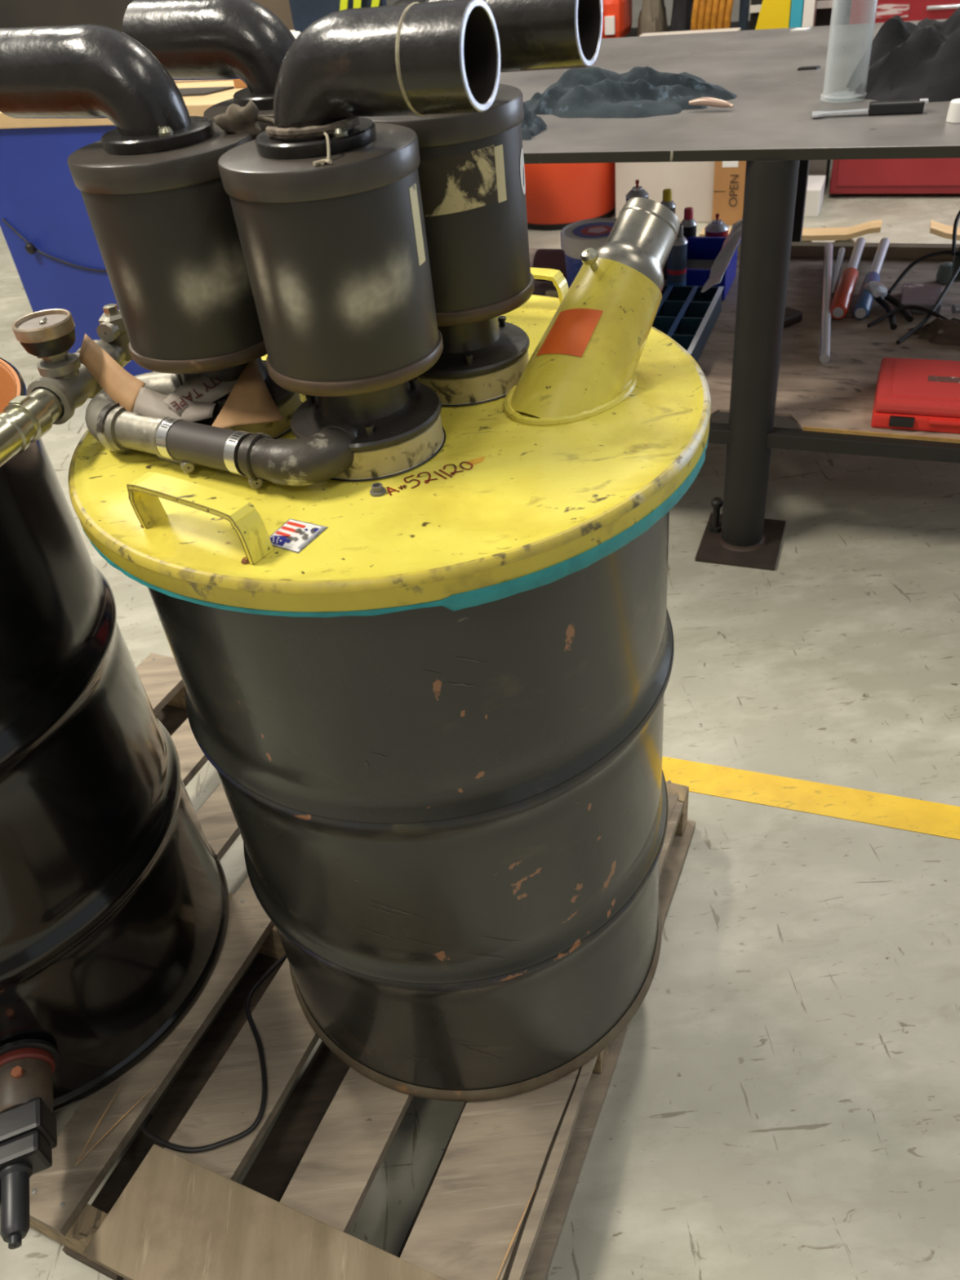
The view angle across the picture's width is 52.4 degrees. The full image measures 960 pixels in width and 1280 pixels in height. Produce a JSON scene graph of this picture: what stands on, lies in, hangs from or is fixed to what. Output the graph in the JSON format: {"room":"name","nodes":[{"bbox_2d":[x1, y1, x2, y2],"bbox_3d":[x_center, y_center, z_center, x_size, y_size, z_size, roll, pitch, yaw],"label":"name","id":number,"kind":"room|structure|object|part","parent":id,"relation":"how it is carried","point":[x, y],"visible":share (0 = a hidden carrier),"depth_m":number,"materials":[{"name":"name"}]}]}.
{"room":"industrial workshop","nodes":[
{"label":"industrial workshop","id":0,"kind":"room"},
{"bbox_2d":[0,160,959,1279],"bbox_3d":[-0.252,-0.348,2.915,12.500,0.150,12.400,9,41,19],"label":"floor","id":1,"kind":"structure","parent":0,"point":[782,1100],"depth_m":1.62,"materials":[{"name":"concrete"}]},
{"bbox_2d":[0,0,134,31],"bbox_3d":[-2.470,-3.877,6.042,2.650,1.900,0.800,9,41,19],"label":"tall cabinet","id":2,"kind":"object","parent":1,"relation":"on","point":[13,13],"visible":0.05,"depth_m":5.66,"materials":[{"name":"paint"}]},
{"bbox_2d":[0,80,243,376],"bbox_3d":[-0.947,-1.675,3.808,1.340,0.945,1.160,9,41,19],"label":"workbench","id":3,"kind":"object","parent":1,"relation":"on","point":[40,198],"visible":0.04,"depth_m":3.45,"materials":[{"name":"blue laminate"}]},
{"bbox_2d":[1,218,106,272],"bbox_3d":[-1.491,-1.403,3.490,0.503,0.187,0.038,9,41,19],"label":"cable","id":4,"kind":"object","parent":3,"relation":"hanging from","point":[30,248],"visible":0.94,"depth_m":3.53,"materials":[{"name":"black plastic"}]},
{"bbox_3d":[-1.135,-1.323,3.435,1.280,0.895,0.030,9,41,19],"label":"panel","id":5,"kind":"part","parent":3,"relation":"part of","materials":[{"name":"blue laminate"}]},
{"bbox_2d":[177,86,234,96],"bbox_3d":[-1.075,-1.805,3.223,0.572,0.006,0.127,8,41,18],"label":"sheet","id":6,"kind":"object","parent":3,"relation":"on","point":[194,91],"visible":0.43,"depth_m":3.15,"materials":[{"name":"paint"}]},
{"bbox_2d":[173,30,295,82],"bbox_3d":[-0.965,-2.080,3.484,0.520,0.090,0.380,9,41,19],"label":"paper stack","id":7,"kind":"object","parent":3,"relation":"on","point":[175,81],"visible":0.07,"depth_m":3.37,"materials":[{"name":"white paper"}]},
{"bbox_2d":[232,78,247,88],"bbox_3d":[-0.683,-1.826,3.169,0.190,0.030,0.140,9,41,19],"label":"flat box","id":8,"kind":"object","parent":3,"relation":"on","point":[238,83],"visible":0.11,"depth_m":3.15,"materials":[{"name":"cardboard"}]},
{"bbox_2d":[291,31,301,39],"bbox_3d":[-0.659,-2.042,3.380,0.104,0.100,0.104,-7,38,0],"label":"paper roll","id":9,"kind":"object","parent":3,"relation":"on","point":[295,33],"visible":0.15,"depth_m":3.33,"materials":[{"name":"white paper"}]},
{"bbox_2d":[253,0,293,30],"bbox_3d":[-0.951,-3.100,5.154,0.800,1.500,0.050,9,41,19],"label":"sheet","id":10,"kind":"object","parent":1,"relation":"on","point":[280,8],"visible":0.02,"depth_m":5.04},
{"bbox_2d":[288,0,386,32],"bbox_3d":[-0.576,-2.515,4.360,0.497,1.500,0.090,9,41,19],"label":"harness","id":11,"kind":"object","parent":1,"relation":"on","point":[304,12],"visible":0.02,"depth_m":4.24,"materials":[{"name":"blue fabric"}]},
{"bbox_2d":[29,653,695,1279],"bbox_3d":[-0.371,0.488,1.639,1.232,0.150,1.022,11,42,21],"label":"pallet","id":12,"kind":"object","parent":1,"relation":"on","point":[495,1203],"visible":0.34,"depth_m":1.30,"materials":[{"name":"brown wood"}]},
{"bbox_2d":[0,357,229,1248],"bbox_3d":[-0.683,0.172,1.272,0.737,0.896,0.592,21,46,30],"label":"drum","id":13,"kind":"object","parent":12,"relation":"on","point":[114,896],"visible":0.98,"depth_m":1.22,"materials":[{"name":"black metal"}]},
{"bbox_3d":[-0.545,0.663,1.143,0.039,0.039,0.093,-18,39,-13],"label":"spout","id":14,"kind":"part","parent":13,"relation":"part of","materials":[{"name":"grey"}]},
{"bbox_2d":[141,953,287,1152],"bbox_3d":[-0.312,0.590,1.434,0.164,0.042,0.383,19,45,29],"label":"power cable","id":15,"kind":"object","parent":12,"relation":"on","point":[148,1133],"visible":0.96,"depth_m":1.35,"materials":[{"name":"black plastic"}]},
{"bbox_2d":[147,511,674,1101],"bbox_3d":[-0.051,0.102,1.279,0.593,0.876,0.593,-24,41,-20],"label":"drum","id":16,"kind":"object","parent":12,"relation":"on","point":[452,824],"visible":0.73,"depth_m":1.02,"materials":[{"name":"black metal"}]},
{"bbox_2d":[0,0,711,617],"bbox_3d":[-0.203,-0.322,0.895,0.844,0.424,0.706,-7,38,0],"label":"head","id":17,"kind":"object","parent":16,"relation":"on","point":[453,435],"visible":0.97,"depth_m":0.84},
{"bbox_3d":[-0.438,-0.227,0.929,0.014,0.006,0.016,4,40,14],"label":"cam lever","id":18,"kind":"part","parent":17,"relation":"part of","materials":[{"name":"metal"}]},
{"bbox_2d":[37,348,70,363],"bbox_3d":[-0.423,-0.285,0.969,0.029,0.015,0.033,-7,38,0],"label":"socket","id":19,"kind":"object","parent":17,"relation":"attached to","point":[48,355],"depth_m":0.96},
{"bbox_2d":[80,177,263,359],"bbox_3d":[-0.268,-0.358,0.901,0.153,0.145,0.153,11,42,21],"label":"canister","id":20,"kind":"object","parent":17,"relation":"on","point":[171,249],"depth_m":0.84,"materials":[{"name":"black paint"}]},
{"bbox_2d":[79,333,284,428],"bbox_3d":[-0.298,-0.246,0.941,0.234,0.062,0.093,6,40,16],"label":"cardboard","id":21,"kind":"object","parent":17,"relation":"attached to","point":[250,401],"visible":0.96,"depth_m":0.93,"materials":[{"name":"brown cardboard"}]},
{"bbox_3d":[-0.236,-0.104,0.817,0.139,0.046,0.024,19,45,29],"label":"lifting handle","id":22,"kind":"part","parent":17,"relation":"part of","materials":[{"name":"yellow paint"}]},
{"bbox_2d":[213,99,275,138],"bbox_3d":[-0.185,-0.435,0.823,0.082,0.030,0.122,-7,38,0],"label":"knot","id":23,"kind":"object","parent":17,"relation":"on","point":[237,119],"visible":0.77,"depth_m":0.84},
{"bbox_2d":[265,116,359,139],"bbox_3d":[-0.128,-0.389,0.744,0.072,0.010,0.035,-7,38,0],"label":"hose clamp","id":24,"kind":"object","parent":17,"relation":"on","point":[313,131],"visible":1,"depth_m":0.73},
{"bbox_2d":[312,131,332,165],"bbox_3d":[-0.117,-0.364,0.724,0.015,0.016,0.038,-7,38,0],"label":"string","id":25,"kind":"object","parent":17,"relation":"on","point":[327,160],"visible":1,"depth_m":0.72,"materials":[{"name":"beige fabric"}]},
{"bbox_2d":[229,168,438,382],"bbox_3d":[-0.120,-0.319,0.830,0.153,0.145,0.153,11,42,21],"label":"canister","id":26,"kind":"object","parent":17,"relation":"on","point":[343,272],"depth_m":0.78,"materials":[{"name":"black paint"}]},
{"bbox_3d":[-0.094,-0.243,1.004,0.632,0.003,0.632,-7,38,0],"label":"lid plate","id":27,"kind":"part","parent":17,"relation":"part of","materials":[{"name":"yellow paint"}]},
{"bbox_2d":[418,123,530,312],"bbox_3d":[-0.032,-0.412,0.933,0.153,0.145,0.153,11,42,21],"label":"canister","id":28,"kind":"object","parent":17,"relation":"on","point":[472,175],"depth_m":0.88,"materials":[{"name":"black paint"}]},
{"bbox_3d":[0.042,-0.421,1.173,0.133,0.046,0.024,11,42,21],"label":"lifting handle","id":29,"kind":"part","parent":17,"relation":"part of","materials":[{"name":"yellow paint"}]},
{"bbox_2d":[393,0,426,4],"bbox_3d":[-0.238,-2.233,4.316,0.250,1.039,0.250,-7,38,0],"label":"helmet","id":30,"kind":"object","parent":1,"relation":"on","point":[398,2],"visible":0.05,"depth_m":3.96,"materials":[{"name":"grey"}]},
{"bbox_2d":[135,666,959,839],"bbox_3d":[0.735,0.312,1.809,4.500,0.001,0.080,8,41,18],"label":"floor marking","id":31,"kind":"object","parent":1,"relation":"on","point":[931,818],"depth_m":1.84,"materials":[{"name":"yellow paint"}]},
{"bbox_2d":[524,162,615,230],"bbox_3d":[0.385,-2.444,4.784,0.620,0.680,0.620,-7,38,0],"label":"barrel","id":32,"kind":"object","parent":1,"relation":"on","point":[558,195],"visible":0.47,"depth_m":4.69,"materials":[{"name":"orange"}]},
{"bbox_2d":[615,27,740,222],"bbox_3d":[0.947,-2.467,4.693,0.470,0.720,0.550,9,41,19],"label":"base cabinet","id":33,"kind":"object","parent":1,"relation":"on","point":[691,184],"visible":0.24,"depth_m":4.61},
{"bbox_2d":[711,160,746,225],"bbox_3d":[1.298,-2.317,4.548,0.315,0.600,0.493,9,41,19],"label":"cardboard box","id":34,"kind":"object","parent":1,"relation":"on","point":[729,175],"visible":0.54,"depth_m":4.49,"materials":[{"name":"brown cardboard"}]},
{"bbox_2d":[498,18,959,570],"bbox_3d":[1.051,-1.008,2.661,3.000,0.945,1.588,9,41,19],"label":"work table","id":35,"kind":"object","parent":1,"relation":"on","point":[756,370],"visible":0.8,"depth_m":2.32,"materials":[{"name":"grey metal"}]},
{"bbox_2d":[520,102,546,140],"bbox_3d":[0.080,-1.216,2.252,0.148,0.069,0.246,-7,38,0],"label":"rag","id":36,"kind":"object","parent":35,"relation":"on","point":[532,125],"visible":0.27,"depth_m":2.22,"materials":[{"name":"grey fabric"}]},
{"bbox_2d":[533,248,567,281],"bbox_3d":[0.254,-1.217,3.176,0.139,0.101,0.102,15,43,26],"label":"rolled towel","id":37,"kind":"object","parent":35,"relation":"on","point":[553,259],"visible":0.43,"depth_m":3.14,"materials":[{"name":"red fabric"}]},
{"bbox_2d":[546,289,558,297],"bbox_3d":[0.178,-1.034,2.996,0.172,0.066,0.051,0,39,9],"label":"pipe fitting","id":38,"kind":"object","parent":35,"relation":"on","point":[553,293],"visible":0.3,"depth_m":2.97,"materials":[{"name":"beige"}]},
{"bbox_2d":[560,217,617,288],"bbox_3d":[0.355,-1.108,2.923,0.218,0.238,0.218,-7,38,0],"label":"bucket","id":39,"kind":"object","parent":35,"relation":"on","point":[576,237],"visible":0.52,"depth_m":2.84,"materials":[{"name":"white plastic"}]},
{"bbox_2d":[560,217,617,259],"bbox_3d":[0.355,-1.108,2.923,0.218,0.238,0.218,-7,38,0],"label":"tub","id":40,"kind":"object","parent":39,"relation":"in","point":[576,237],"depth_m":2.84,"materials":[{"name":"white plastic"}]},
{"bbox_2d":[524,66,737,118],"bbox_3d":[0.328,-1.327,2.340,0.542,0.086,0.252,12,42,22],"label":"rag","id":41,"kind":"object","parent":35,"relation":"on","point":[590,91],"visible":0.96,"depth_m":2.31,"materials":[{"name":"grey fabric"}]},
{"bbox_2d":[625,179,648,201],"bbox_3d":[0.491,-1.273,3.052,0.071,0.309,0.071,-7,38,0],"label":"spray can","id":42,"kind":"object","parent":35,"relation":"on","point":[637,191],"visible":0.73,"depth_m":2.96,"materials":[{"name":"grey metal"}]},
{"bbox_2d":[660,188,675,279],"bbox_3d":[0.589,-1.281,3.081,0.054,0.266,0.054,-7,38,0],"label":"spray can","id":43,"kind":"object","parent":35,"relation":"on","point":[667,201],"visible":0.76,"depth_m":3.01,"materials":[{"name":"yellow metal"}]},
{"bbox_2d":[666,223,687,285],"bbox_3d":[0.582,-1.104,2.885,0.058,0.236,0.058,-7,38,0],"label":"spray can","id":44,"kind":"object","parent":35,"relation":"on","point":[677,258],"visible":0.48,"depth_m":2.86,"materials":[{"name":"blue metal"}]},
{"bbox_2d":[652,284,724,362],"bbox_3d":[0.517,-0.863,2.719,0.233,0.078,0.490,9,41,19],"label":"parts organiser","id":45,"kind":"object","parent":35,"relation":"on","point":[688,315],"visible":0.37,"depth_m":2.75,"materials":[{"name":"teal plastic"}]},
{"bbox_2d":[680,207,697,238],"bbox_3d":[0.662,-1.271,3.110,0.054,0.201,0.054,-7,38,0],"label":"spray can","id":46,"kind":"object","parent":35,"relation":"on","point":[689,224],"visible":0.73,"depth_m":3.06,"materials":[{"name":"black metal"}]},
{"bbox_2d":[688,97,733,107],"bbox_3d":[0.526,-1.222,2.220,0.102,0.023,0.018,13,42,24],"label":"clip","id":47,"kind":"object","parent":35,"relation":"on","point":[707,101],"visible":1,"depth_m":2.21,"materials":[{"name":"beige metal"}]},
{"bbox_2d":[685,236,737,300],"bbox_3d":[0.696,-1.151,3.020,0.160,0.120,0.220,9,41,19],"label":"storage bin","id":48,"kind":"object","parent":35,"relation":"on","point":[702,251],"visible":0.4,"depth_m":3.01,"materials":[{"name":"blue plastic"}]},
{"bbox_2d":[700,217,742,292],"bbox_3d":[0.752,-1.184,2.903,0.060,0.124,0.508,13,42,23],"label":"plastic film","id":49,"kind":"object","parent":48,"relation":"on","point":[722,261],"depth_m":2.86,"materials":[{"name":"clear plastic"}]},
{"bbox_3d":[0.797,-1.250,2.978,0.030,0.094,0.286,14,43,25],"label":"blue strip","id":50,"kind":"part","parent":49,"relation":"part of","materials":[{"name":"plastic"}]},
{"bbox_2d":[704,213,728,236],"bbox_3d":[0.759,-1.282,3.137,0.077,0.167,0.077,-7,38,0],"label":"spray can","id":51,"kind":"object","parent":35,"relation":"on","point":[717,228],"visible":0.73,"depth_m":3.09,"materials":[{"name":"red"}]},
{"bbox_3d":[0.676,-0.257,2.526,0.196,0.012,0.220,9,41,19],"label":"foot plate","id":52,"kind":"part","parent":35,"relation":"part of","materials":[{"name":"metal"}]},
{"bbox_3d":[0.632,-0.616,2.241,0.104,0.916,0.104,9,41,19],"label":"leg","id":53,"kind":"part","parent":35,"relation":"part of","materials":[{"name":"black paint"}]},
{"bbox_2d":[783,306,802,328],"bbox_3d":[0.856,-0.910,2.762,0.100,0.030,0.060,-26,42,-22],"label":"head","id":54,"kind":"object","parent":35,"relation":"on","point":[792,316],"visible":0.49,"depth_m":2.75},
{"bbox_2d":[790,26,810,31],"bbox_3d":[0.982,-1.870,2.989,0.054,0.004,0.037,12,42,23],"label":"scrap","id":55,"kind":"object","parent":35,"relation":"on","point":[809,28],"visible":1,"depth_m":2.98,"materials":[{"name":"white plastic"}]},
{"bbox_3d":[1.042,-1.427,3.205,0.046,0.925,0.050,9,41,19],"label":"leg","id":56,"kind":"part","parent":35,"relation":"part of","materials":[{"name":"black paint"}]},
{"bbox_2d":[797,65,820,70],"bbox_3d":[0.843,-1.465,2.500,0.056,0.004,0.022,7,40,17],"label":"chip","id":57,"kind":"object","parent":35,"relation":"on","point":[804,68],"visible":1,"depth_m":2.50,"materials":[{"name":"black metal"}]},
{"bbox_2d":[819,242,832,363],"bbox_3d":[1.002,-0.990,2.818,0.026,0.057,0.804,6,40,16],"label":"bar","id":58,"kind":"object","parent":35,"relation":"on","point":[825,328],"visible":1,"depth_m":2.75,"materials":[{"name":"silver metal"}]},
{"bbox_3d":[0.997,-0.850,2.732,2.800,0.036,1.298,9,41,19],"label":"shelf rail","id":59,"kind":"part","parent":35,"relation":"part of","materials":[{"name":"grey metal"}]},
{"bbox_2d":[831,247,845,298],"bbox_3d":[1.086,-1.119,2.969,0.020,0.053,0.312,9,41,19],"label":"rod","id":60,"kind":"object","parent":35,"relation":"on","point":[836,275],"visible":0.76,"depth_m":2.96,"materials":[{"name":"silver metal"}]},
{"bbox_2d":[830,237,865,319],"bbox_3d":[1.102,-1.082,2.908,0.050,0.067,0.532,11,42,21],"label":"screwdriver","id":61,"kind":"object","parent":35,"relation":"on","point":[843,295],"visible":0.99,"depth_m":2.81,"materials":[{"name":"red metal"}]},
{"bbox_2d":[820,0,877,102],"bbox_3d":[0.800,-1.387,2.073,0.100,0.420,0.100,-7,38,0],"label":"cylinder","id":62,"kind":"object","parent":35,"relation":"on","point":[846,96],"visible":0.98,"depth_m":2.18,"materials":[{"name":"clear glass"}]},
{"bbox_2d":[811,97,928,117],"bbox_3d":[0.816,-1.115,2.047,0.227,0.024,0.040,7,40,17],"label":"scraper","id":63,"kind":"object","parent":35,"relation":"on","point":[906,106],"visible":1,"depth_m":2.03,"materials":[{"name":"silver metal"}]},
{"bbox_3d":[0.760,-1.115,2.064,0.114,0.007,0.041,9,41,19],"label":"blade","id":64,"kind":"part","parent":63,"relation":"part of","materials":[{"name":"silver metal"}]},
{"bbox_3d":[0.868,-1.111,2.036,0.107,0.022,0.028,7,40,17],"label":"handle","id":65,"kind":"part","parent":63,"relation":"part of","materials":[{"name":"black plastic"}]},
{"bbox_2d":[853,237,889,319],"bbox_3d":[1.164,-1.075,2.890,0.044,0.067,0.523,12,42,22],"label":"screwdriver","id":66,"kind":"object","parent":35,"relation":"on","point":[864,302],"visible":0.95,"depth_m":2.82,"materials":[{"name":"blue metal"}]},
{"bbox_2d":[790,241,959,259],"bbox_3d":[1.712,-1.171,2.954,1.610,0.036,0.040,9,41,19],"label":"batten","id":67,"kind":"object","parent":35,"relation":"on","point":[798,249],"visible":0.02,"depth_m":3.10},
{"bbox_2d":[864,280,913,329],"bbox_3d":[1.148,-0.941,2.728,0.086,0.061,0.231,-7,38,0],"label":"pliers","id":68,"kind":"object","parent":35,"relation":"on","point":[878,290],"visible":0.96,"depth_m":2.76,"materials":[{"name":"silver metal"}]},
{"bbox_3d":[1.136,-0.914,2.716,0.034,0.036,0.183,-3,38,5],"label":"handle","id":69,"kind":"part","parent":68,"relation":"part of","materials":[{"name":"black plastic"}]},
{"bbox_3d":[1.175,-0.939,2.742,0.035,0.036,0.168,-11,38,-5],"label":"handle","id":70,"kind":"part","parent":68,"relation":"part of","materials":[{"name":"black plastic"}]},
{"bbox_2d":[845,7,959,102],"bbox_3d":[1.094,-1.337,2.161,0.529,0.177,0.382,-7,38,0],"label":"jacket","id":71,"kind":"object","parent":35,"relation":"on","point":[908,60],"visible":1,"depth_m":2.13,"materials":[{"name":"fabric"}]},
{"bbox_2d":[866,305,950,327],"bbox_3d":[1.294,-0.859,2.615,0.474,0.038,0.094,10,41,21],"label":"cord","id":72,"kind":"object","parent":35,"relation":"on","point":[935,314],"visible":0.93,"depth_m":2.67,"materials":[{"name":"black plastic"}]},
{"bbox_2d":[871,357,959,433],"bbox_3d":[1.143,-0.559,2.244,0.438,0.071,0.264,9,41,19],"label":"tool case","id":73,"kind":"object","parent":35,"relation":"on","point":[911,393],"visible":1,"depth_m":2.22,"materials":[{"name":"red plastic"}]},
{"bbox_3d":[1.081,-0.479,2.166,0.160,0.012,0.010,9,41,19],"label":"carry handle","id":74,"kind":"part","parent":73,"relation":"part of","materials":[{"name":"red plastic"}]},
{"bbox_3d":[1.118,-0.594,2.236,0.170,0.001,0.030,9,41,19],"label":"name plate","id":75,"kind":"part","parent":73,"relation":"part of","materials":[{"name":"silver metal"}]},
{"bbox_2d":[899,283,942,314],"bbox_3d":[1.258,-0.974,2.784,0.105,0.027,0.170,9,41,19],"label":"steel plate","id":76,"kind":"object","parent":35,"relation":"on","point":[926,295],"visible":0.86,"depth_m":2.76,"materials":[{"name":"silver metal"}]},
{"bbox_2d":[887,250,959,293],"bbox_3d":[1.377,-1.025,2.740,0.407,0.080,0.164,13,43,24],"label":"cord","id":77,"kind":"object","parent":35,"relation":"on","point":[890,291],"visible":1,"depth_m":2.80,"materials":[{"name":"black plastic"}]},
{"bbox_2d":[896,209,959,344],"bbox_3d":[1.273,-1.018,2.687,0.062,0.205,0.585,18,45,28],"label":"cord","id":78,"kind":"object","parent":35,"relation":"on","point":[928,316],"visible":1,"depth_m":2.70,"materials":[{"name":"black plastic"}]},
{"bbox_2d":[907,317,959,346],"bbox_3d":[1.306,-0.833,2.577,0.323,0.054,0.173,13,42,23],"label":"rag","id":79,"kind":"object","parent":35,"relation":"on","point":[940,331],"visible":0.98,"depth_m":2.58,"materials":[{"name":"brown fabric"}]},
{"bbox_2d":[935,246,959,314],"bbox_3d":[1.411,-1.027,2.738,0.188,0.136,0.337,4,40,13],"label":"c-clamp","id":80,"kind":"object","parent":35,"relation":"on","point":[946,269],"visible":0.8,"depth_m":2.86,"materials":[{"name":"grey metal"}]},
{"bbox_3d":[1.437,-1.030,2.724,0.099,0.119,0.281,-16,39,-12],"label":"frame","id":81,"kind":"part","parent":80,"relation":"part of","materials":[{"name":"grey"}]},
{"bbox_2d":[946,98,959,123],"bbox_3d":[0.951,-1.051,1.937,0.042,0.036,0.042,-7,38,0],"label":"bottle","id":82,"kind":"object","parent":35,"relation":"on","point":[953,112],"visible":1,"depth_m":1.93,"materials":[{"name":"white plastic"}]},
{"bbox_2d":[623,0,852,37],"bbox_3d":[1.067,-3.420,4.922,1.560,1.900,0.520,9,41,19],"label":"storage rack","id":83,"kind":"object","parent":1,"relation":"on","point":[842,12],"visible":0.11,"depth_m":4.74,"materials":[{"name":"grey metal"}]},
{"bbox_2d":[601,0,631,38],"bbox_3d":[0.649,-3.235,5.053,0.230,0.220,0.310,9,41,19],"label":"jug","id":84,"kind":"object","parent":83,"relation":"on","point":[616,14],"visible":0.65,"depth_m":4.95,"materials":[{"name":"plastic"}]},
{"bbox_2d":[636,0,667,36],"bbox_3d":[0.884,-3.258,4.995,0.173,0.281,0.242,-7,38,0],"label":"canvas bag","id":85,"kind":"object","parent":83,"relation":"on","point":[652,18],"visible":0.99,"depth_m":4.96,"materials":[{"name":"beige fabric"}]},
{"bbox_2d":[669,0,693,31],"bbox_3d":[1.044,-3.256,4.914,0.187,0.348,0.230,-7,38,0],"label":"bag","id":86,"kind":"object","parent":83,"relation":"on","point":[681,20],"visible":0.48,"depth_m":4.91,"materials":[{"name":"fabric"}]},
{"bbox_2d":[690,0,733,30],"bbox_3d":[1.139,-3.101,4.708,0.242,0.458,0.071,9,41,19],"label":"air hose","id":87,"kind":"object","parent":83,"relation":"hanging from","point":[706,14],"visible":0.56,"depth_m":4.73,"materials":[{"name":"rubber"}]},
{"bbox_2d":[623,15,849,37],"bbox_3d":[1.106,-3.173,5.113,1.540,0.030,0.480,9,41,19],"label":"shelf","id":88,"kind":"object","parent":83,"relation":"attached to","point":[633,32],"depth_m":5.14,"materials":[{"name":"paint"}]},
{"bbox_3d":[1.272,-3.228,4.648,0.040,1.900,0.040,9,41,19],"label":"post","id":89,"kind":"part","parent":83,"relation":"part of","materials":[{"name":"blue metal"}]},
{"bbox_3d":[1.691,-3.161,4.500,0.040,1.900,0.040,9,41,19],"label":"post","id":90,"kind":"part","parent":83,"relation":"part of","materials":[{"name":"white metal"}]},
{"bbox_3d":[1.859,-3.453,4.841,0.040,1.900,0.040,9,41,19],"label":"post","id":91,"kind":"part","parent":83,"relation":"part of","materials":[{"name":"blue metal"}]},
{"bbox_2d":[755,0,791,30],"bbox_3d":[1.421,-2.777,4.833,0.170,0.940,0.060,9,41,19],"label":"sign","id":92,"kind":"object","parent":1,"relation":"on","point":[773,14],"visible":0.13,"depth_m":4.64,"materials":[{"name":"yellow plastic"}]},
{"bbox_2d":[698,219,882,252],"bbox_3d":[1.274,-1.643,4.050,0.710,0.170,0.100,9,41,19],"label":"board","id":93,"kind":"object","parent":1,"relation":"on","point":[841,234],"visible":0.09,"depth_m":3.94,"materials":[{"name":"brown wood"}]},
{"bbox_2d":[789,0,804,27],"bbox_3d":[1.530,-2.764,4.792,0.055,0.950,0.100,9,41,19],"label":"container","id":94,"kind":"object","parent":1,"relation":"on","point":[797,6],"visible":0.02,"depth_m":4.59,"materials":[{"name":"teal plastic"}]},
{"bbox_2d":[801,0,817,26],"bbox_3d":[1.577,-2.747,4.755,0.050,0.960,0.100,9,41,19],"label":"white board edge","id":95,"kind":"object","parent":1,"relation":"on","point":[810,6],"visible":0.02,"depth_m":4.56,"materials":[{"name":"white plastic"}]},
{"bbox_2d":[804,175,826,217],"bbox_3d":[1.573,-2.104,4.625,0.090,0.120,0.250,9,41,19],"label":"carton","id":96,"kind":"object","parent":1,"relation":"on","point":[815,184],"visible":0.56,"depth_m":4.55,"materials":[{"name":"white cardboard"}]},
{"bbox_2d":[808,160,830,195],"bbox_3d":[1.646,-2.457,4.710,0.105,0.550,0.250,9,41,19],"label":"crate","id":97,"kind":"object","parent":1,"relation":"on","point":[816,167],"visible":0.11,"depth_m":4.71,"materials":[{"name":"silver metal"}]},
{"bbox_2d":[829,0,959,194],"bbox_3d":[2.489,-2.608,4.351,1.610,1.030,0.588,9,41,19],"label":"toolbox","id":98,"kind":"object","parent":1,"relation":"on","point":[901,175],"visible":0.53,"depth_m":4.55,"materials":[{"name":"red metal"}]},
{"bbox_3d":[2.417,-2.288,4.290,1.550,0.540,0.015,9,41,19],"label":"door","id":99,"kind":"part","parent":98,"relation":"part of","materials":[{"name":"red metal"}]},
{"bbox_3d":[2.379,-2.592,4.048,1.550,0.200,0.015,9,41,19],"label":"drawer","id":100,"kind":"part","parent":98,"relation":"part of","materials":[{"name":"red metal"}]},
{"bbox_3d":[2.045,-2.672,4.112,0.300,0.016,0.016,9,41,19],"label":"drawer handle","id":101,"kind":"part","parent":98,"relation":"part of","materials":[{"name":"silver metal"}]},
{"bbox_2d":[929,220,959,240],"bbox_3d":[2.057,-1.518,3.773,0.610,0.170,0.100,9,41,19],"label":"board","id":102,"kind":"object","parent":1,"relation":"on","point":[944,231],"visible":0.89,"depth_m":3.79,"materials":[{"name":"brown wood"}]},
{"bbox_2d":[386,0,751,27],"bbox_3d":[1.723,-6.035,5.931,12.500,4.600,0.200,9,41,19],"label":"wall","id":103,"kind":"structure","parent":0,"point":[637,5],"depth_m":7.19,"materials":[{"name":"white paint"}]}
]}

